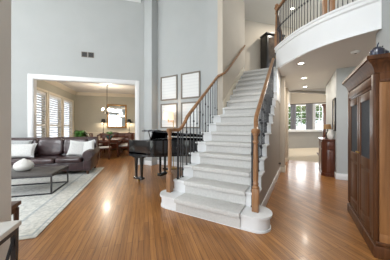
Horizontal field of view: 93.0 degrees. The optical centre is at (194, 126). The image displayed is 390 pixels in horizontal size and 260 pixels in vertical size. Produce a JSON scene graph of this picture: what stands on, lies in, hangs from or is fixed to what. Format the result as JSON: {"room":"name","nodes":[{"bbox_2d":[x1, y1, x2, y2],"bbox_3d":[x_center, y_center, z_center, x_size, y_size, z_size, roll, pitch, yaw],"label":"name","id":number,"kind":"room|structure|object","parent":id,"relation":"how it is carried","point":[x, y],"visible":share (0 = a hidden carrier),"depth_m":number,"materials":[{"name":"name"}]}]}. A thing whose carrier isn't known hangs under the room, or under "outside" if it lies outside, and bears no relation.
{"room":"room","nodes":[
{"label":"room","id":0,"kind":"room"},
{"bbox_2d":[0,0,10,259],"bbox_3d":[-1.379,-1.560,1.108,0.370,5.720,0.150,0,0,-15],"label":"wall","id":1,"kind":"structure","parent":0,"point":[5,5],"depth_m":1.18,"materials":[{"name":"beige paint"}]},
{"bbox_2d":[37,80,74,136],"bbox_3d":[-6.036,-0.300,7.910,0.150,3.200,4.840,0,0,-15],"label":"wall","id":2,"kind":"structure","parent":0,"point":[41,84],"depth_m":7.99,"materials":[{"name":"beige paint"}]},
{"bbox_2d":[37,87,47,136],"bbox_3d":[-5.646,-0.360,6.544,0.175,2.100,1.400,0,0,-15],"label":"window","id":3,"kind":"structure","parent":2,"relation":"in","point":[44,95],"depth_m":7.05,"materials":[{"name":"beige paint"}]},
{"bbox_2d":[48,91,62,136],"bbox_3d":[-6.018,-0.360,7.894,0.175,2.100,1.360,0,0,-15],"label":"window","id":4,"kind":"structure","parent":2,"relation":"in","point":[59,125],"depth_m":7.96,"materials":[{"name":"beige paint"}]},
{"bbox_2d":[45,81,76,94],"bbox_3d":[-5.881,-1.820,7.875,0.130,0.160,4.690,0,0,-15],"label":"trim","id":5,"kind":"structure","parent":2,"relation":"attached to","point":[55,83],"depth_m":8.35,"materials":[{"name":"beige paint"}]},
{"bbox_2d":[63,97,73,136],"bbox_3d":[-6.381,-0.360,9.210,0.175,2.100,1.330,0,0,-15],"label":"window","id":6,"kind":"structure","parent":2,"relation":"in","point":[70,102],"depth_m":9.39,"materials":[{"name":"beige paint"}]},
{"bbox_2d":[64,100,71,136],"bbox_3d":[-6.336,-0.360,9.222,0.030,1.880,1.110,0,0,-15],"label":"shutter","id":7,"kind":"object","parent":6,"relation":"attached to","point":[69,102],"depth_m":9.35,"materials":[{"name":"white paint"}]},
{"bbox_2d":[11,0,143,164],"bbox_3d":[-5.164,-1.560,5.557,7.000,5.720,0.160,0,0,-15],"label":"wall","id":8,"kind":"structure","parent":0,"point":[49,37],"depth_m":5.84,"materials":[{"name":"grey paint"}]},
{"bbox_2d":[28,74,138,164],"bbox_3d":[-3.472,-0.145,6.024,3.190,2.890,0.200,0,0,-15],"label":"trim","id":9,"kind":"structure","parent":8,"relation":"attached to","point":[32,78],"depth_m":5.72,"materials":[{"name":"white paint"}]},
{"bbox_2d":[81,51,93,57],"bbox_3d":[-3.443,-2.320,5.939,0.360,0.170,0.014,0,0,-15],"label":"air vent","id":10,"kind":"object","parent":8,"relation":"in","point":[83,54],"visible":1,"depth_m":5.94,"materials":[{"name":"grey metal"}]},
{"bbox_2d":[57,81,134,94],"bbox_3d":[-3.438,-1.950,8.626,5.540,0.100,4.840,0,0,-15],"label":"ceiling","id":11,"kind":"structure","parent":0,"point":[78,87],"depth_m":9.13,"materials":[{"name":"paint"}]},
{"bbox_2d":[101,84,112,113],"bbox_3d":[-3.907,-1.240,8.226,0.485,1.320,0.468,0,0,-15],"label":"chandelier","id":12,"kind":"object","parent":11,"relation":"hanging from","point":[107,108],"visible":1,"depth_m":8.19,"materials":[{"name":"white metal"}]},
{"bbox_2d":[75,95,134,131],"bbox_3d":[-3.869,-0.300,10.940,5.640,3.200,0.150,0,0,-15],"label":"wall","id":13,"kind":"structure","parent":0,"point":[89,114],"depth_m":10.41,"materials":[{"name":"beige paint"}]},
{"bbox_2d":[76,92,134,97],"bbox_3d":[-4.024,-1.820,10.752,5.240,0.160,0.130,0,0,-15],"label":"trim","id":14,"kind":"structure","parent":13,"relation":"attached to","point":[77,93],"depth_m":10.44,"materials":[{"name":"beige paint"}]},
{"bbox_2d":[86,132,134,149],"bbox_3d":[-4.037,0.790,10.798,5.240,1.020,0.035,0,0,-15],"label":"trim","id":15,"kind":"structure","parent":13,"relation":"attached to","point":[95,134],"depth_m":10.43,"materials":[{"name":"beige paint"}]},
{"bbox_2d":[107,104,126,127],"bbox_3d":[-4.495,-0.620,10.656,1.060,1.360,0.055,0,0,-15],"label":"wall mirror","id":16,"kind":"object","parent":13,"relation":"attached to","point":[117,118],"visible":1,"depth_m":10.66,"materials":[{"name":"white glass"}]},
{"bbox_2d":[109,106,124,125],"bbox_3d":[-4.497,-0.620,10.663,0.900,1.200,0.010,0,0,-15],"label":"mirror glass","id":17,"kind":"object","parent":16,"relation":"attached to","point":[117,116],"depth_m":10.67,"materials":[{"name":"white mirror"}]},
{"bbox_2d":[144,0,157,164],"bbox_3d":[-1.495,-1.560,6.604,0.420,5.720,0.590,0,0,30],"label":"wall column","id":18,"kind":"structure","parent":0,"point":[150,6],"depth_m":6.34,"materials":[{"name":"grey paint"}]},
{"bbox_2d":[158,0,206,162],"bbox_3d":[-0.178,-1.560,5.936,2.530,5.720,0.150,0,0,30],"label":"wall","id":19,"kind":"structure","parent":0,"point":[182,24],"depth_m":5.98,"materials":[{"name":"grey paint"}]},
{"bbox_2d":[144,160,185,166],"bbox_3d":[-0.580,1.225,5.901,2.505,0.150,0.308,0,0,30],"label":"baseboard","id":20,"kind":"structure","parent":19,"relation":"attached to","point":[146,162],"depth_m":6.28,"materials":[{"name":"white paint"}]},
{"bbox_2d":[161,74,176,100],"bbox_3d":[-0.883,-1.310,6.229,0.695,0.820,0.033,0,0,30],"label":"framed print","id":21,"kind":"object","parent":19,"relation":"attached to","point":[168,83],"visible":1,"depth_m":6.22,"materials":[{"name":"white paper"}]},
{"bbox_2d":[161,103,176,127],"bbox_3d":[-0.883,-0.375,6.229,0.695,0.830,0.033,0,0,30],"label":"framed print","id":22,"kind":"object","parent":19,"relation":"attached to","point":[172,107],"visible":0.8,"depth_m":6.22,"materials":[{"name":"white paper"}]},
{"bbox_2d":[181,71,199,98],"bbox_3d":[-0.146,-1.310,5.811,0.700,0.820,0.033,0,0,30],"label":"framed print","id":23,"kind":"object","parent":19,"relation":"attached to","point":[190,81],"visible":0.98,"depth_m":5.81,"materials":[{"name":"white paper"}]},
{"bbox_2d":[181,101,199,127],"bbox_3d":[-0.146,-0.375,5.811,0.700,0.830,0.033,0,0,30],"label":"framed print","id":24,"kind":"object","parent":19,"relation":"attached to","point":[186,107],"visible":0.56,"depth_m":5.81,"materials":[{"name":"white paper"}]},
{"bbox_2d":[18,149,381,259],"bbox_3d":[-3.332,1.350,4.260,18.000,0.100,12.120,0,0,30],"label":"floor","id":25,"kind":"structure","parent":0,"point":[116,216],"depth_m":2.39,"materials":[{"name":"brown wood"}]},
{"bbox_2d":[0,220,21,259],"bbox_3d":[-1.464,0.925,0.794,1.000,0.750,0.360,0,0,-15],"label":"console table","id":26,"kind":"object","parent":25,"relation":"on","point":[8,229],"visible":1,"depth_m":1.05,"materials":[{"name":"white stone"}]},
{"bbox_2d":[11,201,20,251],"bbox_3d":[-1.982,1.035,1.694,0.440,0.530,0.400,0,0,-15],"label":"wooden stool","id":27,"kind":"object","parent":25,"relation":"on","point":[14,204],"visible":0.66,"depth_m":1.89,"materials":[{"name":"brown wood"}]},
{"bbox_2d":[11,167,103,239],"bbox_3d":[-4.068,1.293,3.577,3.500,0.012,3.900,0,0,-15],"label":"area rug","id":28,"kind":"object","parent":25,"relation":"on","point":[36,213],"visible":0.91,"depth_m":3.38,"materials":[{"name":"white carpet"}]},
{"bbox_2d":[11,165,68,197],"bbox_3d":[-3.466,1.089,3.764,1.280,0.395,0.820,0,0,-15],"label":"coffee table","id":29,"kind":"object","parent":28,"relation":"on","point":[42,171],"visible":0.68,"depth_m":3.69,"materials":[{"name":"black metal"}]},
{"bbox_2d":[13,158,33,170],"bbox_3d":[-3.518,0.768,3.801,0.328,0.245,0.328,0,0,30],"label":"vase","id":30,"kind":"object","parent":29,"relation":"on","point":[24,164],"visible":1,"depth_m":3.71,"materials":[{"name":"white ceramic"}]},
{"bbox_2d":[11,137,99,173],"bbox_3d":[-4.077,0.794,5.151,2.460,0.985,0.940,0,0,-15],"label":"sofa","id":31,"kind":"object","parent":28,"relation":"on","point":[49,151],"visible":0.69,"depth_m":5.15,"materials":[{"name":"leather"}]},
{"bbox_2d":[11,140,32,143],"bbox_3d":[-4.752,0.570,4.965,0.578,0.463,0.234,0,0,-15],"label":"throw pillow","id":32,"kind":"object","parent":31,"relation":"on","point":[12,141],"visible":0.16,"depth_m":4.98,"materials":[{"name":"grey fabric"}]},
{"bbox_2d":[11,143,37,157],"bbox_3d":[-4.574,0.620,4.848,0.680,0.360,0.234,0,0,-15],"label":"throw pillow","id":33,"kind":"object","parent":31,"relation":"on","point":[17,150],"visible":0.8,"depth_m":4.81,"materials":[{"name":"beige fabric"}]},
{"bbox_2d":[11,156,37,165],"bbox_3d":[-4.649,0.887,4.869,0.619,0.170,0.700,0,0,-15],"label":"seat cushion","id":34,"kind":"object","parent":31,"relation":"on","point":[13,160],"depth_m":4.71,"materials":[{"name":"leather"}]},
{"bbox_2d":[13,138,38,155],"bbox_3d":[-4.734,0.567,5.178,0.623,0.525,0.280,0,0,-15],"label":"cushion","id":35,"kind":"object","parent":31,"relation":"on","point":[35,140],"depth_m":5.15,"materials":[{"name":"leather"}]},
{"bbox_2d":[28,155,62,164],"bbox_3d":[-4.045,0.887,5.036,0.619,0.170,0.700,0,0,-15],"label":"seat cushion","id":36,"kind":"object","parent":31,"relation":"on","point":[39,159],"depth_m":4.79,"materials":[{"name":"leather"}]},
{"bbox_2d":[38,138,63,155],"bbox_3d":[-4.130,0.567,5.344,0.623,0.525,0.280,0,0,-15],"label":"cushion","id":37,"kind":"object","parent":31,"relation":"on","point":[46,146],"depth_m":5.24,"materials":[{"name":"leather"}]},
{"bbox_2d":[55,155,82,163],"bbox_3d":[-3.441,0.887,5.202,0.619,0.170,0.700,0,0,-15],"label":"seat cushion","id":38,"kind":"object","parent":31,"relation":"on","point":[63,159],"depth_m":4.92,"materials":[{"name":"leather"}]},
{"bbox_2d":[66,140,83,154],"bbox_3d":[-3.372,0.610,5.304,0.503,0.467,0.247,0,0,-15],"label":"throw pillow","id":39,"kind":"object","parent":31,"relation":"on","point":[76,147],"visible":0.88,"depth_m":5.23,"materials":[{"name":"beige fabric"}]},
{"bbox_2d":[63,137,87,153],"bbox_3d":[-3.526,0.567,5.511,0.623,0.525,0.280,0,0,-15],"label":"cushion","id":40,"kind":"object","parent":31,"relation":"on","point":[66,141],"depth_m":5.40,"materials":[{"name":"leather"}]},
{"bbox_2d":[83,139,94,151],"bbox_3d":[-3.119,0.610,5.364,0.496,0.498,0.236,0,0,-3],"label":"throw pillow","id":41,"kind":"object","parent":31,"relation":"on","point":[89,144],"visible":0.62,"depth_m":5.33,"materials":[{"name":"beige fabric"}]},
{"bbox_2d":[73,130,88,136],"bbox_3d":[-4.126,0.710,6.697,0.673,1.180,0.654,0,0,30],"label":"potted plant","id":42,"kind":"object","parent":25,"relation":"on","point":[82,133],"visible":0.14,"depth_m":6.57,"materials":[{"name":"green plant"}]},
{"bbox_2d":[97,134,111,158],"bbox_3d":[-3.698,0.787,7.575,0.479,1.031,0.528,0,0,-15],"label":"dining chair","id":43,"kind":"object","parent":25,"relation":"on","point":[109,147],"visible":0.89,"depth_m":7.42,"materials":[{"name":"brown wood"}]},
{"bbox_2d":[98,137,123,156],"bbox_3d":[-3.932,0.920,8.614,1.040,0.760,1.900,0,0,-15],"label":"dining table","id":44,"kind":"object","parent":25,"relation":"on","point":[117,140],"visible":0.59,"depth_m":7.93,"materials":[{"name":"brown wood"}]},
{"bbox_2d":[105,131,112,138],"bbox_3d":[-3.844,0.370,8.322,0.450,0.340,0.451,0,0,30],"label":"plant","id":45,"kind":"object","parent":44,"relation":"on","point":[110,132],"visible":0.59,"depth_m":8.23,"materials":[{"name":"green plant"}]},
{"bbox_2d":[110,132,119,145],"bbox_3d":[-4.223,0.787,9.669,0.479,1.031,0.528,0,0,-15],"label":"dining chair","id":46,"kind":"object","parent":25,"relation":"on","point":[112,132],"visible":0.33,"depth_m":9.81,"materials":[{"name":"brown wood"}]},
{"bbox_2d":[100,133,133,150],"bbox_3d":[-4.350,0.823,10.430,1.780,0.955,0.497,0,0,-15],"label":"sideboard","id":47,"kind":"object","parent":25,"relation":"on","point":[125,135],"visible":0.42,"depth_m":10.26,"materials":[{"name":"brown wood"}]},
{"bbox_2d":[119,133,130,155],"bbox_3d":[-3.181,0.787,8.386,0.528,1.031,0.479,0,0,-15],"label":"dining chair","id":48,"kind":"object","parent":25,"relation":"on","point":[122,145],"visible":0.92,"depth_m":8.22,"materials":[{"name":"brown wood"}]},
{"bbox_2d":[129,130,201,181],"bbox_3d":[-0.540,0.679,4.599,1.600,1.241,1.441,0,0,30],"label":"grand piano","id":49,"kind":"object","parent":25,"relation":"on","point":[157,145],"visible":0.61,"depth_m":4.16,"materials":[{"name":"black paint"}]},
{"bbox_2d":[163,111,176,168],"bbox_3d":[-0.790,0.410,5.830,0.470,1.780,0.340,0,0,30],"label":"floor lamp","id":50,"kind":"object","parent":25,"relation":"on","point":[167,115],"visible":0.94,"depth_m":5.75,"materials":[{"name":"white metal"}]},
{"bbox_2d":[160,67,276,233],"bbox_3d":[1.213,-0.383,4.543,1.771,3.365,4.531,0,0,30],"label":"staircase","id":51,"kind":"structure","parent":25,"relation":"on","point":[216,184],"depth_m":3.15,"materials":[{"name":"white carpet"}]},
{"bbox_2d":[166,74,218,192],"bbox_3d":[0.100,-0.129,3.928,0.161,2.462,1.992,0,0,33],"label":"stair railing","id":52,"kind":"object","parent":51,"relation":"on","point":[169,176],"visible":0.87,"depth_m":3.35,"materials":[{"name":"brown wood"}]},
{"bbox_2d":[251,58,274,212],"bbox_3d":[1.327,-0.305,3.486,0.146,2.813,2.492,0,0,27],"label":"stair railing","id":53,"kind":"object","parent":51,"relation":"on","point":[267,93],"visible":0.94,"depth_m":2.94,"materials":[{"name":"brown wood"}]},
{"bbox_2d":[318,137,334,176],"bbox_3d":[3.753,0.812,5.321,0.295,0.975,1.150,0,0,30],"label":"chest","id":54,"kind":"object","parent":25,"relation":"on","point":[326,167],"visible":0.98,"depth_m":4.85,"materials":[{"name":"brown wood"}]},
{"bbox_2d":[323,124,331,138],"bbox_3d":[3.630,0.125,5.069,0.200,0.400,0.198,0,0,30],"label":"table lamp","id":55,"kind":"object","parent":54,"relation":"on","point":[326,126],"visible":0.72,"depth_m":5.03,"materials":[{"name":"brown fabric"}]},
{"bbox_2d":[327,129,333,138],"bbox_3d":[3.585,0.195,4.899,0.160,0.260,0.160,0,0,30],"label":"bud vase","id":56,"kind":"object","parent":54,"relation":"on","point":[330,135],"visible":0.94,"depth_m":4.85,"materials":[{"name":"white ceramic"}]},
{"bbox_2d":[342,53,389,259],"bbox_3d":[2.198,0.300,2.259,0.447,2.000,1.262,0,0,30],"label":"armoire","id":57,"kind":"object","parent":25,"relation":"on","point":[367,85],"visible":1,"depth_m":1.96,"materials":[{"name":"brown wood"}]},
{"bbox_2d":[369,42,384,54],"bbox_3d":[1.874,-0.783,1.903,0.120,0.167,0.119,0,0,30],"label":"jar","id":58,"kind":"object","parent":57,"relation":"on","point":[377,50],"visible":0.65,"depth_m":1.86,"materials":[{"name":"ceramic"}]},
{"bbox_2d":[207,0,217,130],"bbox_3d":[0.584,-1.560,5.107,0.304,5.720,0.540,0,0,30],"label":"wall","id":59,"kind":"structure","parent":0,"point":[212,5],"depth_m":4.87,"materials":[{"name":"grey paint"}]},
{"bbox_2d":[218,0,244,114],"bbox_3d":[1.178,-1.560,5.702,0.140,5.720,2.160,0,0,30],"label":"wall","id":60,"kind":"structure","parent":0,"point":[231,13],"depth_m":5.19,"materials":[{"name":"beige paint"}]},
{"bbox_2d":[218,45,245,76],"bbox_3d":[1.146,-2.041,5.529,0.242,1.531,1.985,0,0,30],"label":"wall handrail","id":61,"kind":"object","parent":60,"relation":"attached to","point":[241,50],"visible":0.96,"depth_m":5.09,"materials":[{"name":"brown wood"}]},
{"bbox_2d":[157,0,356,28],"bbox_3d":[0.243,-4.495,5.899,14.600,0.150,17.500,0,0,30],"label":"ceiling","id":62,"kind":"structure","parent":0,"point":[262,11],"depth_m":7.02,"materials":[{"name":"paint"}]},
{"bbox_2d":[260,32,284,68],"bbox_3d":[3.205,-2.808,7.642,0.920,1.920,0.450,0,0,-15],"label":"display cabinet","id":63,"kind":"object","parent":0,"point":[267,39],"visible":0.38,"depth_m":7.42,"materials":[{"name":"black paint"}]},
{"bbox_2d":[260,70,285,204],"bbox_3d":[2.009,-0.168,4.644,0.150,2.935,5.340,0,0,30],"label":"wall","id":64,"kind":"structure","parent":0,"point":[271,166],"depth_m":4.21,"materials":[{"name":"beige paint"}]},
{"bbox_2d":[261,156,288,206],"bbox_3d":[2.319,1.225,5.066,0.233,0.150,5.500,0,0,30],"label":"baseboard","id":65,"kind":"structure","parent":64,"relation":"attached to","point":[264,203],"depth_m":3.89,"materials":[{"name":"white paint"}]},
{"bbox_2d":[274,0,381,77],"bbox_3d":[2.345,-1.681,4.189,0.778,0.523,3.105,0,0,-1],"label":"trim","id":66,"kind":"structure","parent":64,"relation":"attached to","point":[359,17],"depth_m":3.12,"materials":[{"name":"white paint"}]},
{"bbox_2d":[274,0,352,50],"bbox_3d":[2.347,-2.461,4.211,0.757,1.185,3.103,0,0,0],"label":"balcony railing","id":67,"kind":"object","parent":66,"relation":"on","point":[278,37],"visible":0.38,"depth_m":3.95,"materials":[{"name":"brown wood"}]},
{"bbox_2d":[280,76,284,166],"bbox_3d":[2.525,-0.075,5.466,0.235,2.750,0.300,0,0,30],"label":"pillar","id":68,"kind":"structure","parent":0,"point":[282,104],"depth_m":5.30,"materials":[{"name":"beige paint"}]},
{"bbox_2d":[245,20,325,94],"bbox_3d":[5.536,-2.994,8.669,7.300,2.852,0.150,0,0,-15],"label":"wall","id":69,"kind":"structure","parent":0,"point":[253,30],"depth_m":7.76,"materials":[{"name":"beige paint"}]},
{"bbox_2d":[286,88,288,157],"bbox_3d":[3.505,-0.075,7.209,0.220,2.750,0.600,0,0,30],"label":"wall","id":70,"kind":"structure","parent":0,"point":[287,91],"depth_m":6.91,"materials":[{"name":"beige paint"}]},
{"bbox_2d":[289,147,318,162],"bbox_3d":[10.673,1.348,11.259,10.550,0.104,13.880,0,0,30],"label":"floor","id":71,"kind":"structure","parent":0,"point":[295,154],"depth_m":8.72,"materials":[{"name":"beige carpet"}]},
{"bbox_2d":[321,104,325,136],"bbox_3d":[5.403,0.196,7.282,0.700,2.200,0.480,0,0,30],"label":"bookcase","id":72,"kind":"object","parent":71,"relation":"on","point":[323,106],"visible":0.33,"depth_m":7.26,"materials":[{"name":"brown wood"}]},
{"bbox_2d":[289,132,321,148],"bbox_3d":[5.968,0.800,11.268,8.500,1.000,0.150,0,0,-15],"label":"wall","id":73,"kind":"structure","parent":0,"point":[296,139],"depth_m":11.40,"materials":[{"name":"grey paint"}]},
{"bbox_2d":[289,129,321,131],"bbox_3d":[5.966,0.230,11.278,8.500,0.140,0.330,0,0,-15],"label":"trim","id":74,"kind":"structure","parent":73,"relation":"on","point":[311,130],"depth_m":11.39,"materials":[{"name":"white paint"}]},
{"bbox_2d":[290,93,325,105],"bbox_3d":[9.862,-0.800,12.311,13.000,4.200,0.150,0,0,30],"label":"wall","id":75,"kind":"structure","parent":0,"point":[295,98],"depth_m":13.31,"materials":[{"name":"beige paint"}]},
{"bbox_2d":[296,104,305,129],"bbox_3d":[7.735,-0.375,13.476,0.822,2.510,0.116,0,0,30],"label":"window","id":76,"kind":"structure","parent":75,"relation":"in","point":[301,118],"depth_m":13.47,"materials":[{"name":"white paint"}]},
{"bbox_2d":[316,103,325,128],"bbox_3d":[8.707,-0.375,12.924,0.768,2.510,0.116,0,0,30],"label":"window","id":77,"kind":"structure","parent":75,"relation":"in","point":[319,111],"depth_m":12.93,"materials":[{"name":"white paint"}]},
{"bbox_2d":[306,88,325,90],"bbox_3d":[4.134,-1.733,6.778,6.700,0.230,8.530,0,0,30],"label":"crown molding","id":78,"kind":"structure","parent":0,"point":[319,89],"depth_m":7.98,"materials":[{"name":"beige paint"}]},
{"bbox_2d":[278,30,378,90],"bbox_3d":[4.172,-1.480,4.514,3.800,0.060,4.630,0,0,30],"label":"ceiling","id":79,"kind":"structure","parent":0,"point":[321,63],"depth_m":4.16,"materials":[{"name":"paint"}]},
{"bbox_2d":[351,50,360,54],"bbox_3d":[3.089,-1.431,3.559,0.150,0.039,0.150,0,0,30],"label":"smoke detector","id":80,"kind":"object","parent":79,"relation":"attached to","point":[355,51],"visible":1,"depth_m":3.52,"materials":[{"name":"white plastic"}]},
{"bbox_2d":[326,66,356,173],"bbox_3d":[5.203,-0.075,5.125,2.410,2.750,2.550,0,0,30],"label":"wall","id":81,"kind":"structure","parent":0,"point":[334,87],"depth_m":4.57,"materials":[{"name":"grey paint"}]},
{"bbox_2d":[332,98,335,130],"bbox_3d":[3.623,-0.320,4.820,0.033,0.840,0.400,0,0,30],"label":"picture","id":82,"kind":"object","parent":81,"relation":"attached to","point":[334,99],"visible":1,"depth_m":4.66,"materials":[{"name":"black paint"}]},
{"bbox_2d":[333,100,333,129],"bbox_3d":[3.629,-0.320,4.816,0.014,0.780,0.340,0,0,30],"label":"print","id":83,"kind":"object","parent":82,"relation":"attached to","point":[333,100],"depth_m":4.90},
{"bbox_2d":[334,172,347,180],"bbox_3d":[5.092,1.225,4.947,2.428,0.150,2.168,0,0,30],"label":"baseboard","id":84,"kind":"structure","parent":81,"relation":"attached to","point":[338,176],"depth_m":4.56,"materials":[{"name":"white paint"}]},
{"bbox_2d":[376,0,389,50],"bbox_3d":[1.060,-1.560,-0.371,0.150,5.720,7.400,0,0,30],"label":"wall","id":85,"kind":"structure","parent":0,"point":[383,35],"depth_m":2.56,"materials":[{"name":"grey paint"}]},
{"bbox_3d":[5.522,-2.255,11.066,0.080,1.290,6.300,0,0,30],"label":"wall","id":86,"kind":"structure","parent":0,"visible":0},
{"bbox_3d":[7.670,-1.660,13.286,2.883,0.040,0.040,0,0,30],"label":"curtain rod","id":87,"kind":"object","parent":86,"relation":"attached to","visible":0},
{"bbox_2d":[290,105,295,129],"bbox_3d":[7.202,-0.190,13.551,0.366,2.880,0.100,0,0,30],"label":"curtain","id":88,"kind":"object","parent":87,"relation":"hanging from","point":[292,107],"visible":0.66,"depth_m":13.57,"materials":[{"name":"grey fabric"}]},
{"bbox_2d":[306,104,312,129],"bbox_3d":[8.062,-0.190,13.063,0.401,2.880,0.099,0,0,30],"label":"curtain","id":89,"kind":"object","parent":87,"relation":"hanging from","point":[309,107],"visible":0.68,"depth_m":13.04,"materials":[{"name":"grey fabric"}]},
{"bbox_2d":[313,104,315,128],"bbox_3d":[8.319,-0.190,12.917,0.166,2.880,0.100,0,0,30],"label":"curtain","id":90,"kind":"object","parent":87,"relation":"hanging from","point":[314,105],"visible":0.66,"depth_m":12.87,"materials":[{"name":"white fabric"}]},
{"label":"outside","id":91,"kind":"structure","parent":0,"visible":0},
{"bbox_3d":[18.683,1.550,32.918,60.000,0.100,44.300,0,0,30],"label":"ground","id":92,"kind":"structure","parent":91,"visible":0},
{"bbox_2d":[289,106,304,128],"bbox_3d":[8.985,-0.651,19.029,4.198,4.302,4.171,0,0,30],"label":"tree","id":93,"kind":"object","parent":92,"relation":"on","point":[298,109],"visible":0.12,"depth_m":18.08,"materials":[{"name":"green plant"}]},
{"bbox_2d":[296,105,321,123],"bbox_3d":[13.200,-1.072,21.336,4.112,5.144,4.124,0,0,30],"label":"tree","id":94,"kind":"object","parent":92,"relation":"on","point":[317,106],"visible":0.16,"depth_m":20.48,"materials":[{"name":"green plant"}]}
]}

